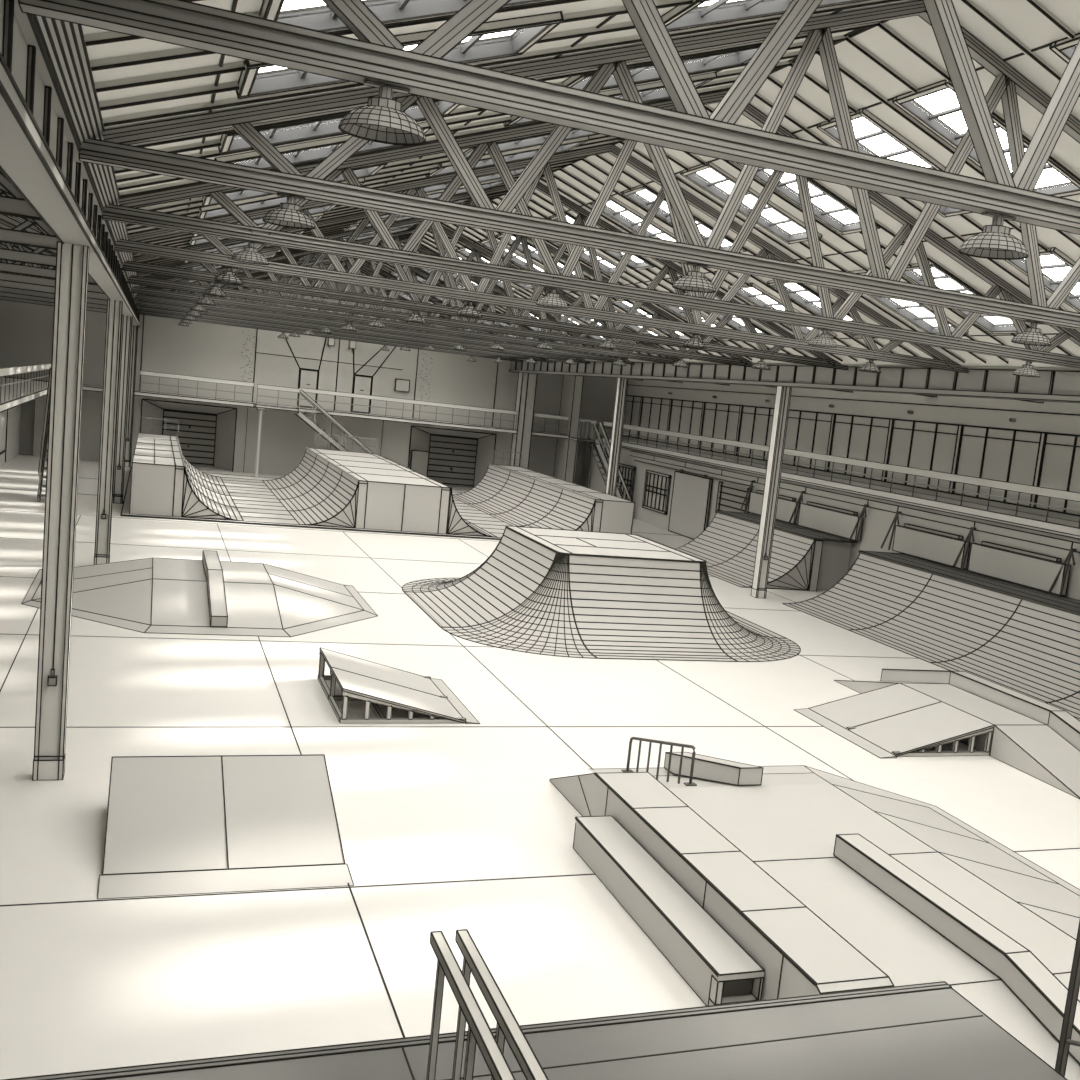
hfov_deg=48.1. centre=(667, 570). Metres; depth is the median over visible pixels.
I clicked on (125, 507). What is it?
floor
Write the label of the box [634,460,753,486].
door track
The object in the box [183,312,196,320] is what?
pendant lamp
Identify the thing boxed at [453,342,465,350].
pendant lamp
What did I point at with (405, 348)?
pendant lamp
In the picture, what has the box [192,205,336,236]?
window
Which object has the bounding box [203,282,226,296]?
pendant lamp
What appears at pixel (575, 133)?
window
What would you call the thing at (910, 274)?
window
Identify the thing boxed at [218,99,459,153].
window
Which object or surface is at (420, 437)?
wall
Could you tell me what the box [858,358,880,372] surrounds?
pendant lamp
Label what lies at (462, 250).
window
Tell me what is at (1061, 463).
window
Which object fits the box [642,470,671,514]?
window
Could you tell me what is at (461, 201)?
window
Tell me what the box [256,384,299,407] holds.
gallery railing
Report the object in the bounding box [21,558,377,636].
funbox
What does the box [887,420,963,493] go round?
window
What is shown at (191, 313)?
pendant lamp
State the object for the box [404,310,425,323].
pendant lamp
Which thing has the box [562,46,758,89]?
window
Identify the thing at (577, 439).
stair landing
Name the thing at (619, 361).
pendant lamp
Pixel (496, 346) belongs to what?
pendant lamp
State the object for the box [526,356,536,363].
pendant lamp
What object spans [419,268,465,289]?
window
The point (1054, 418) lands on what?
wall
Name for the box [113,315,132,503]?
steel column
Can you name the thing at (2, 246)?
truss
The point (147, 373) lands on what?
gallery railing
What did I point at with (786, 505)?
wall panel
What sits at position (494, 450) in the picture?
guard rail
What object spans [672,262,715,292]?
pendant lamp
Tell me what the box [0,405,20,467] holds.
wall
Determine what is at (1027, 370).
pendant lamp
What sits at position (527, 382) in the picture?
pier
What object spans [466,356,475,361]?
pendant lamp
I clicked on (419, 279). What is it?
window
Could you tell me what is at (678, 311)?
window
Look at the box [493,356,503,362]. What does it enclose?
pendant lamp
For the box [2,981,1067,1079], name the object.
platform
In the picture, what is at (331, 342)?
wall speaker
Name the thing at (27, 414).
door
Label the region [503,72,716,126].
window
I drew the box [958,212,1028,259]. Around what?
pendant lamp
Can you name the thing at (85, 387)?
floor
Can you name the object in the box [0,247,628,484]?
wall
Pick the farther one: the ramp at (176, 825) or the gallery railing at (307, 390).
the gallery railing at (307, 390)
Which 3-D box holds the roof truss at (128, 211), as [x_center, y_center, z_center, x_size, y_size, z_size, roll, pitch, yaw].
[1.052,-6.469,21.197,19.855,3.764,0.213,3,8,-24]
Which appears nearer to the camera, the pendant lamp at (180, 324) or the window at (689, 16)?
the window at (689, 16)
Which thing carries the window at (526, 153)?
attached to the ceiling at (138, 80)
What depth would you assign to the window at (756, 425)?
57.55 m
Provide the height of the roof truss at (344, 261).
3.772 m
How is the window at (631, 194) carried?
attached to the ceiling at (138, 80)
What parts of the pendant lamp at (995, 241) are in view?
lamp shade, stem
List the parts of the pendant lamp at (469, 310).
lamp shade, stem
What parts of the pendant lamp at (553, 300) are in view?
lamp shade, stem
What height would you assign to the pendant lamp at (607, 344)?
0.314 m
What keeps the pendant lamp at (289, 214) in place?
hanging from the roof truss at (117, 150)
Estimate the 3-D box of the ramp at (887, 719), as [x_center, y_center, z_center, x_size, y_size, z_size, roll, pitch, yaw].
[5.057,2.982,24.509,3.864,0.635,8.418,3,8,-24]
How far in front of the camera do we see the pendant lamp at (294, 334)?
57.45 m
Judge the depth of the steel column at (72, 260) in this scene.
15.85 m
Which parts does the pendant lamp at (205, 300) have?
lamp shade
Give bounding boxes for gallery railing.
[0,363,50,402]
[139,370,253,402]
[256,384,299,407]
[298,387,517,429]
[532,413,567,434]
[604,421,1079,527]
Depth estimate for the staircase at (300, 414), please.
63.61 m
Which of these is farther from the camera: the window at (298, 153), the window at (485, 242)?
the window at (485, 242)
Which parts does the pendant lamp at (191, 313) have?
lamp shade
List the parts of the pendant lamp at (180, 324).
lamp shade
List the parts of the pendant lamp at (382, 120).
lamp shade, stem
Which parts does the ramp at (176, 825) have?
toe plate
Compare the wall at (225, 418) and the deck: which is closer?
the deck
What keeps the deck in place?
on the floor at (447, 828)
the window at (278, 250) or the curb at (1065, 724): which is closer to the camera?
the curb at (1065, 724)
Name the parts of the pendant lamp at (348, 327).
lamp shade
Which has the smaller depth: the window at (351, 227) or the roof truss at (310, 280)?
the window at (351, 227)
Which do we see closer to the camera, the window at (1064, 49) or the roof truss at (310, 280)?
the window at (1064, 49)
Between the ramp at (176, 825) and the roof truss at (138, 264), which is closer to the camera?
the ramp at (176, 825)
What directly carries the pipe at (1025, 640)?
on the floor at (447, 828)
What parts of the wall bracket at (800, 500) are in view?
leg, leg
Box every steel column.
[32,241,89,780]
[94,299,122,564]
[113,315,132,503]
[125,325,137,466]
[605,378,627,495]
[751,386,791,598]
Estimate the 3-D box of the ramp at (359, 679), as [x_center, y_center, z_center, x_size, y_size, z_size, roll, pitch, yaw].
[-5.057,2.113,22.356,2.449,0.632,3.189,3,8,-24]
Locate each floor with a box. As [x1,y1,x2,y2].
[0,376,568,438]
[0,454,1079,1079]
[120,467,500,539]
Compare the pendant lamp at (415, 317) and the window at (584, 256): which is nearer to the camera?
the pendant lamp at (415, 317)
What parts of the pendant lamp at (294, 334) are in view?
lamp shade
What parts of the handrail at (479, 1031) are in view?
post, post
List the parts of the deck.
toe plate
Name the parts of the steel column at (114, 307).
plate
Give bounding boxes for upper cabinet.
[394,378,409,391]
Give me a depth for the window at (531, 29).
11.71 m
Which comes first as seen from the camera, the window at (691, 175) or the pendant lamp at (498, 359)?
the window at (691, 175)
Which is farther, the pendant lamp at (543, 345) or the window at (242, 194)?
the pendant lamp at (543, 345)
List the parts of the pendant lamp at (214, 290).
lamp shade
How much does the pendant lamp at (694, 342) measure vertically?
0.314 m
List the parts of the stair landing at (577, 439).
post, railing, post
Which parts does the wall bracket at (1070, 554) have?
leg, leg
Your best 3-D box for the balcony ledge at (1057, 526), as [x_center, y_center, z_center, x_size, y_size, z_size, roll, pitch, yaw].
[10.915,-1.738,38.314,2.745,0.323,70.031,3,8,-24]
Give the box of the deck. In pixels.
[589,765,1079,1079]
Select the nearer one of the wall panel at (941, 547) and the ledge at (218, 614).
the ledge at (218, 614)
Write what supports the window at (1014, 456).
in the wall at (1054, 418)
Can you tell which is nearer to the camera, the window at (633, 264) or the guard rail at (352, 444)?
the window at (633, 264)
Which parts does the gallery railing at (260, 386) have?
rail, rail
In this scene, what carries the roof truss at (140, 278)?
attached to the ceiling at (138, 80)
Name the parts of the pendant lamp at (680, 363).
lamp shade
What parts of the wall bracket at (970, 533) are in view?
leg, leg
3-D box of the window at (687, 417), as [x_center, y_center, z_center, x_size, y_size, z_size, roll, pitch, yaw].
[0.962,-7.993,65.118,0.112,2.499,4.546,3,8,-24]
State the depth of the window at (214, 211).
22.31 m
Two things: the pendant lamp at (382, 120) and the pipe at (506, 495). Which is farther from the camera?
the pipe at (506, 495)
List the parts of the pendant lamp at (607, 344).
lamp shade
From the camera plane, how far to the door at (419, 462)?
69.44 m
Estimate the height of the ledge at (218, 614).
0.811 m
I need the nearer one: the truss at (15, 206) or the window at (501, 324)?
the truss at (15, 206)
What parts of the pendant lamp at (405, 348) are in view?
lamp shade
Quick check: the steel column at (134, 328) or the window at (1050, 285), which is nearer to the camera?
the window at (1050, 285)
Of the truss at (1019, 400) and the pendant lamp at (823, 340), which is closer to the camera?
the pendant lamp at (823, 340)
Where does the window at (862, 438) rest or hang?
in the wall at (1054, 418)
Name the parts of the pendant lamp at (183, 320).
lamp shade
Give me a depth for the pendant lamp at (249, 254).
18.21 m
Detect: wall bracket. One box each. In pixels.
[740,480,755,511]
[788,491,805,524]
[849,504,868,541]
[880,511,901,549]
[952,527,975,569]
[1048,548,1076,595]
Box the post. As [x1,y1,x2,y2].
[255,407,265,478]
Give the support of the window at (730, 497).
in the wall at (880, 514)
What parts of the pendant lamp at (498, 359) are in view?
lamp shade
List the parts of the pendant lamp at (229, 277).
lamp shade, stem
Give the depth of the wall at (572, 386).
70.41 m
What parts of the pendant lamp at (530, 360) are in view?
lamp shade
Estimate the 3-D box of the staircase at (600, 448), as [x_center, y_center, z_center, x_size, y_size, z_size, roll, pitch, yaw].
[-3.096,-5.484,64.832,3.100,4.926,0.960,9,8,17]
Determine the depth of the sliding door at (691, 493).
57.81 m
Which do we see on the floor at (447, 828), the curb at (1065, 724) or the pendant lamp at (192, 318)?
the curb at (1065, 724)
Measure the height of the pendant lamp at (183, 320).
0.314 m
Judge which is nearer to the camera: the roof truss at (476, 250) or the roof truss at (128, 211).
the roof truss at (128, 211)
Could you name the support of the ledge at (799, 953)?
on the floor at (447, 828)
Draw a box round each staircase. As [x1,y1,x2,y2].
[37,368,50,501]
[295,389,373,453]
[589,422,630,500]
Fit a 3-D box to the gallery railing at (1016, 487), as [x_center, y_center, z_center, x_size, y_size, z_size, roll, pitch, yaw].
[6.315,-3.894,45.913,0.101,1.016,51.689,3,8,-24]
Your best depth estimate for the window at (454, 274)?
50.92 m
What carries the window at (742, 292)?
attached to the ceiling at (138, 80)
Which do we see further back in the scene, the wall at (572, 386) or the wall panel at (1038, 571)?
the wall at (572, 386)
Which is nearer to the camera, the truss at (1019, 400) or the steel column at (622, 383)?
the truss at (1019, 400)
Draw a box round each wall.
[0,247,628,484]
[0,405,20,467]
[141,400,235,470]
[409,427,494,486]
[553,375,583,482]
[580,437,1079,599]
[623,309,1079,521]
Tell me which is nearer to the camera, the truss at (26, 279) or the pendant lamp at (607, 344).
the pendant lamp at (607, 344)
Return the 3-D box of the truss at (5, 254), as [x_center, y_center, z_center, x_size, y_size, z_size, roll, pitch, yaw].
[-15.765,-8.421,26.617,6.087,2.705,0.196,3,8,-24]
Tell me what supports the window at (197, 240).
attached to the ceiling at (138, 80)
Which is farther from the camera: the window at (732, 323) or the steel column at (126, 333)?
the steel column at (126, 333)
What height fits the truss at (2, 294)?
2.705 m
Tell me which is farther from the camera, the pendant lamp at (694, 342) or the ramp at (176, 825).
the pendant lamp at (694, 342)
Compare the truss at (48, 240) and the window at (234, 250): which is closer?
the truss at (48, 240)
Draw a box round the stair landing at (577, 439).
[569,419,596,487]
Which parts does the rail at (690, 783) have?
foot plate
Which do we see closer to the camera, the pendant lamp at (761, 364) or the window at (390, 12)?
the window at (390, 12)
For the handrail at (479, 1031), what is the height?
0.991 m
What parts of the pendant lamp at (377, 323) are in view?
lamp shade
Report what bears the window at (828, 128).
attached to the ceiling at (138, 80)
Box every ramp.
[97,754,353,898]
[317,647,479,723]
[402,526,800,661]
[794,680,1079,798]
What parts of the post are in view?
post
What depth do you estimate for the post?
62.18 m
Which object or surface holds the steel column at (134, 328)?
on the floor at (447, 828)
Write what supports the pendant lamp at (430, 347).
hanging from the roof truss at (344, 261)
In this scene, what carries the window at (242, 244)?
attached to the ceiling at (138, 80)
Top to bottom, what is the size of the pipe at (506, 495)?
1.942 m
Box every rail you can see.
[138,417,178,433]
[314,433,377,453]
[493,450,521,465]
[621,737,696,785]
[1055,920,1079,1076]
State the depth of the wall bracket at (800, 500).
48.01 m
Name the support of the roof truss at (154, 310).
attached to the ceiling at (138, 80)
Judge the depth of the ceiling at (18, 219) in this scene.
31.92 m
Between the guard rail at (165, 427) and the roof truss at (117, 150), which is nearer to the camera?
the roof truss at (117, 150)
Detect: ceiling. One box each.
[0,194,55,255]
[82,0,1079,368]
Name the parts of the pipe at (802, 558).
panel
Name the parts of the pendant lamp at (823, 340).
lamp shade, stem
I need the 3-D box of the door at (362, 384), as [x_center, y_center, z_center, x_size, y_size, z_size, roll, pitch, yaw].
[-17.151,-9.884,67.227,0.952,2.016,0.119,3,8,-24]
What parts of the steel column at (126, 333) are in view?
plate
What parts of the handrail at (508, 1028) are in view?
post, post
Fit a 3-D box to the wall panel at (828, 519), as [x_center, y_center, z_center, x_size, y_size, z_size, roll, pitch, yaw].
[6.192,-1.958,45.980,0.224,1.022,4.368,3,8,-24]
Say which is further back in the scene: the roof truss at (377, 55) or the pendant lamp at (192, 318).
the pendant lamp at (192, 318)
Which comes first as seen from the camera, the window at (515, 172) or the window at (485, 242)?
the window at (515, 172)
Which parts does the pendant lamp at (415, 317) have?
lamp shade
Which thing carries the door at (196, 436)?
in the wall at (225, 418)
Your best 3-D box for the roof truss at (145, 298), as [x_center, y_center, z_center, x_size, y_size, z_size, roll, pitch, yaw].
[-10.351,-11.306,47.860,19.863,3.772,0.221,3,8,-24]
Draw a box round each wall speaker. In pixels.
[327,338,334,345]
[349,341,355,348]
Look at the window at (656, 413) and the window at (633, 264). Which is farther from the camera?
the window at (656, 413)
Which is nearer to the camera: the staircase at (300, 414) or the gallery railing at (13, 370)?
the gallery railing at (13, 370)
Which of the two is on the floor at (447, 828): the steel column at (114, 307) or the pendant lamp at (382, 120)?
the steel column at (114, 307)
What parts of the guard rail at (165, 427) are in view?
rail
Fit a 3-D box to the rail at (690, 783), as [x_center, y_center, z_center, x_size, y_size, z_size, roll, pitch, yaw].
[-0.134,2.926,18.543,0.173,1.088,2.292,3,8,-26]
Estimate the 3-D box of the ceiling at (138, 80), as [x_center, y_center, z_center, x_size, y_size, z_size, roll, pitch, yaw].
[-0.456,-8.431,34.167,27.549,3.687,73.501,3,8,-24]
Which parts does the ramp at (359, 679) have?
frame, frame, frame, frame, toe plate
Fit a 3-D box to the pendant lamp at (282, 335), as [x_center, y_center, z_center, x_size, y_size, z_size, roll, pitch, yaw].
[-20.182,-12.360,62.915,0.562,0.314,0.562,3,8,-24]
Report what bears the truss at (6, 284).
attached to the ceiling at (18, 219)
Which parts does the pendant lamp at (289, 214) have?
lamp shade, stem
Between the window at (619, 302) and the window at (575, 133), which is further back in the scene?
the window at (619, 302)
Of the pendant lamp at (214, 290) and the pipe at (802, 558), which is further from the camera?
the pipe at (802, 558)
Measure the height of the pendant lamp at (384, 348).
0.314 m
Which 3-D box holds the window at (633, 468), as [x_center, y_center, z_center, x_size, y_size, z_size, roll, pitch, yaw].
[-2.406,-4.855,66.321,0.112,2.016,2.842,3,8,-24]
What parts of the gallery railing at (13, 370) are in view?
rail, rail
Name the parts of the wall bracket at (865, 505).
leg, leg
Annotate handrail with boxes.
[426,931,515,1079]
[452,929,548,1079]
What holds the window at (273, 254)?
attached to the ceiling at (138, 80)
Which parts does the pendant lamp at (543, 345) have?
lamp shade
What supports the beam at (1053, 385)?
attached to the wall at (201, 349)
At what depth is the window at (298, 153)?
17.02 m
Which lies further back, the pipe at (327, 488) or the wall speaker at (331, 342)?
the wall speaker at (331, 342)
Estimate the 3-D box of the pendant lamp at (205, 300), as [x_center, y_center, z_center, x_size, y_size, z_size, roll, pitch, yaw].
[-13.210,-7.772,34.312,0.562,0.314,0.562,3,8,-24]
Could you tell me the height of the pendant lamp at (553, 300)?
0.308 m
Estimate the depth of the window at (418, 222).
38.32 m
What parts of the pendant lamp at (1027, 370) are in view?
lamp shade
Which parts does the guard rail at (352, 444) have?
rail, rail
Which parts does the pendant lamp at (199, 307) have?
lamp shade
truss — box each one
[0,171,41,220]
[0,185,58,249]
[0,215,96,284]
[0,218,55,266]
[0,223,103,293]
[0,243,106,309]
[0,244,106,312]
[0,244,108,300]
[0,245,106,305]
[18,0,1079,234]
[78,0,1079,329]
[102,90,1079,368]
[114,145,968,372]
[122,182,847,369]
[127,218,752,366]
[131,225,689,365]
[134,239,634,364]
[136,258,589,363]
[138,262,552,362]
[139,269,521,361]
[1019,400,1043,402]
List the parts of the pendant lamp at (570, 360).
lamp shade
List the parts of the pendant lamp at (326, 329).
lamp shade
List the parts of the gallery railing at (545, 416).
rail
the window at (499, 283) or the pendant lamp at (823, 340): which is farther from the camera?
the window at (499, 283)
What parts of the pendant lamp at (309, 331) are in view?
lamp shade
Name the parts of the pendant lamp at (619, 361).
lamp shade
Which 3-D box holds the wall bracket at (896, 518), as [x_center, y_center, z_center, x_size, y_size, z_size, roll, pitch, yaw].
[7.900,-1.395,41.903,0.337,1.383,0.888,3,8,-24]
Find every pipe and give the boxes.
[129,433,450,533]
[378,454,634,537]
[675,510,857,590]
[782,550,1079,719]
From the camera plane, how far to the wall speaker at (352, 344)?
66.32 m
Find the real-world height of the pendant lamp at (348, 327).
0.314 m
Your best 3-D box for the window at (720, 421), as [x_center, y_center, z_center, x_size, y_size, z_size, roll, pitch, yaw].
[2.677,-7.265,61.106,0.112,2.499,4.546,3,8,-24]
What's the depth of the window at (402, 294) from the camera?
63.85 m
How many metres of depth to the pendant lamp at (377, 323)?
36.12 m
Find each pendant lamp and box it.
[178,319,189,326]
[180,316,192,323]
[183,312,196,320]
[186,307,201,316]
[190,301,207,311]
[195,293,215,305]
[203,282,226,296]
[214,266,243,284]
[231,240,268,264]
[262,193,315,229]
[277,332,288,338]
[289,330,300,336]
[303,328,315,335]
[319,325,333,333]
[338,80,425,145]
[340,321,356,331]
[368,316,385,327]
[380,345,389,350]
[400,344,410,350]
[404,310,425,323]
[424,343,435,350]
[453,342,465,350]
[457,300,481,317]
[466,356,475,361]
[489,340,503,349]
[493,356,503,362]
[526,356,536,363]
[536,286,568,308]
[536,339,552,349]
[564,356,576,364]
[597,336,616,349]
[612,357,625,365]
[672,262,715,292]
[672,357,688,367]
[682,333,705,348]
[751,358,769,369]
[808,328,836,347]
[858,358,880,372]
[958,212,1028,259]
[1011,320,1050,345]
[1012,360,1039,376]
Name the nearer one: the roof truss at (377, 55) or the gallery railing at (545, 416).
the roof truss at (377, 55)
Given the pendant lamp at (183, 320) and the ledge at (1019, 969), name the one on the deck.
the ledge at (1019, 969)
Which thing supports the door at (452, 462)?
in the wall at (420, 437)
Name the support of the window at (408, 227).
attached to the ceiling at (138, 80)
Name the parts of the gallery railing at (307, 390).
rail, rail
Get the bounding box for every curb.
[664,752,762,785]
[880,669,1079,749]
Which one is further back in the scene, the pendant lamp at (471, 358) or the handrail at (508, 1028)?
the pendant lamp at (471, 358)
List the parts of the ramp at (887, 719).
toe plate, frame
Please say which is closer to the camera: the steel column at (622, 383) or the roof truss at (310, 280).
the steel column at (622, 383)
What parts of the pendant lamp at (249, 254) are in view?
lamp shade, stem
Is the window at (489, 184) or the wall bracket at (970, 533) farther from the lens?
the wall bracket at (970, 533)
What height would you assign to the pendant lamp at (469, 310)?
0.314 m
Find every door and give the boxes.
[19,400,34,454]
[162,410,216,466]
[298,369,317,407]
[352,375,371,412]
[410,450,429,476]
[428,434,477,487]
[668,469,712,538]
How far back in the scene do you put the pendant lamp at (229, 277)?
23.54 m
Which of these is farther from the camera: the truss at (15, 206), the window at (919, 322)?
the window at (919, 322)
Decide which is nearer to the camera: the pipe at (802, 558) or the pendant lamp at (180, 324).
the pipe at (802, 558)
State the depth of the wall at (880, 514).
44.54 m
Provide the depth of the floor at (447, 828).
18.10 m
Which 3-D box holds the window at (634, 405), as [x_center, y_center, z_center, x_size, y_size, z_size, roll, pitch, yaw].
[-2.470,-9.448,73.143,0.112,2.499,4.546,3,8,-24]
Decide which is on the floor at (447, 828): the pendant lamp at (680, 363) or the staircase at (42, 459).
the staircase at (42, 459)
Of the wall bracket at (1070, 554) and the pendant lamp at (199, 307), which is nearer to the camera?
the wall bracket at (1070, 554)
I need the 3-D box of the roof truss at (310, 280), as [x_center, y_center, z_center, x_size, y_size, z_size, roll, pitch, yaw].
[-17.193,-14.208,63.858,19.863,3.772,0.221,3,8,-24]
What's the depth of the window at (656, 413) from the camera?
68.97 m
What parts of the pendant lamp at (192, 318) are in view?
lamp shade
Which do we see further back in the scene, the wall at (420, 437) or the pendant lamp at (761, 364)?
the wall at (420, 437)
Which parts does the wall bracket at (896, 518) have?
leg, leg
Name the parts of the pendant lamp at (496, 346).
lamp shade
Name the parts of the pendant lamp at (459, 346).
lamp shade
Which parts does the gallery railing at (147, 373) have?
rail, rail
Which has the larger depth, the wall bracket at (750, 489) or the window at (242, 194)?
the wall bracket at (750, 489)
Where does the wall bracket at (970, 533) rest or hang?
attached to the wall at (880, 514)
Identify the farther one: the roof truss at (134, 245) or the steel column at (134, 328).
the steel column at (134, 328)
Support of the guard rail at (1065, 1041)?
attached to the platform
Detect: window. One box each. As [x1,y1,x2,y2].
[184,245,271,262]
[189,213,324,245]
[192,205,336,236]
[192,250,280,268]
[193,253,276,270]
[197,178,365,218]
[202,163,387,206]
[206,231,304,251]
[214,121,430,168]
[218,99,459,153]
[235,11,563,98]
[259,0,562,32]
[342,216,411,231]
[343,222,419,238]
[343,226,413,240]
[354,199,468,223]
[390,270,449,302]
[399,169,523,194]
[399,292,411,300]
[416,179,502,198]
[416,275,425,283]
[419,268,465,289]
[426,137,589,177]
[452,273,493,293]
[456,247,532,288]
[457,254,519,291]
[462,129,596,157]
[479,239,545,271]
[482,320,518,336]
[496,233,586,278]
[499,322,532,338]
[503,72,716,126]
[503,312,564,343]
[548,313,611,340]
[549,214,653,269]
[552,241,626,274]
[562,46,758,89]
[576,317,629,341]
[590,196,674,239]
[592,301,665,336]
[611,298,689,339]
[618,463,635,500]
[622,185,746,252]
[623,396,643,438]
[639,398,672,443]
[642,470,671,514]
[661,0,869,31]
[662,305,731,339]
[668,400,705,448]
[680,161,822,243]
[684,291,765,333]
[701,403,743,455]
[715,481,751,512]
[728,283,836,337]
[732,162,879,234]
[738,407,773,460]
[766,280,861,336]
[783,411,835,471]
[817,107,972,217]
[829,415,894,481]
[849,270,968,334]
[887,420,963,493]
[892,79,1079,196]
[903,262,1017,333]
[955,427,1047,508]
[1005,247,1079,312]
[1037,434,1079,514]
[1049,33,1079,63]
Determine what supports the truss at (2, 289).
attached to the ceiling at (18, 219)
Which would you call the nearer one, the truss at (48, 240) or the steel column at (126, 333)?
the truss at (48, 240)
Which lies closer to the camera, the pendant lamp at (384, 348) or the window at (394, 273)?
the window at (394, 273)
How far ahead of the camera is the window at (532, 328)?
54.93 m
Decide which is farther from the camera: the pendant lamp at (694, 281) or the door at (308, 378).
the door at (308, 378)
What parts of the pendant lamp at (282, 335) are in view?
lamp shade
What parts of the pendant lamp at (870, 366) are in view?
lamp shade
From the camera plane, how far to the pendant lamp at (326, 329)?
46.80 m
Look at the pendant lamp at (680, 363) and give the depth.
40.17 m
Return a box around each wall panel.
[748,490,799,523]
[797,501,863,540]
[892,523,970,568]
[967,541,1070,595]
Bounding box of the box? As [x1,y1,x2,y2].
[573,815,764,1005]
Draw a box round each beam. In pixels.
[0,0,140,326]
[509,360,1079,402]
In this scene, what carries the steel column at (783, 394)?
on the floor at (447, 828)
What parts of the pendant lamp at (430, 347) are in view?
lamp shade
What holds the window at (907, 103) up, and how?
attached to the ceiling at (138, 80)
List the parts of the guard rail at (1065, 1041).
rail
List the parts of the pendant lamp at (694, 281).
lamp shade, stem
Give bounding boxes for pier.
[509,372,537,468]
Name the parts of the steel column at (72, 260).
plate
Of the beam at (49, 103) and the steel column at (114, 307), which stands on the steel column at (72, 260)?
the beam at (49, 103)
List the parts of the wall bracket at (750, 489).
leg, leg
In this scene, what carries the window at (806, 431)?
in the wall at (1054, 418)
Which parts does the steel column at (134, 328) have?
plate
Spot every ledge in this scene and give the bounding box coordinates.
[202,550,227,626]
[549,772,893,999]
[602,438,1079,539]
[833,834,1079,1063]
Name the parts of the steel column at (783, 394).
plate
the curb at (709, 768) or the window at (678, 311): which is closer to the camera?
the curb at (709, 768)
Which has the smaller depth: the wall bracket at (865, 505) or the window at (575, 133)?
the window at (575, 133)
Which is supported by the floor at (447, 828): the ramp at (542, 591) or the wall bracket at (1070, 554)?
the ramp at (542, 591)
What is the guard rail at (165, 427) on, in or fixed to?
on the pipe at (327, 488)
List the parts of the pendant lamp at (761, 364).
lamp shade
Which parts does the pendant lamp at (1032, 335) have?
lamp shade, stem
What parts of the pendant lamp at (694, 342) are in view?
lamp shade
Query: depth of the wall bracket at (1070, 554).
33.91 m
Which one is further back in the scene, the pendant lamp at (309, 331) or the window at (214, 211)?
the pendant lamp at (309, 331)
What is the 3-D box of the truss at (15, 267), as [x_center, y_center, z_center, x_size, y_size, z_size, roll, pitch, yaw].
[-18.046,-9.389,31.950,6.087,2.705,0.196,3,8,-24]
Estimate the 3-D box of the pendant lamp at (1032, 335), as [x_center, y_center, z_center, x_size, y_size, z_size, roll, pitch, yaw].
[5.185,-3.384,17.041,0.554,0.308,0.554,3,8,-24]

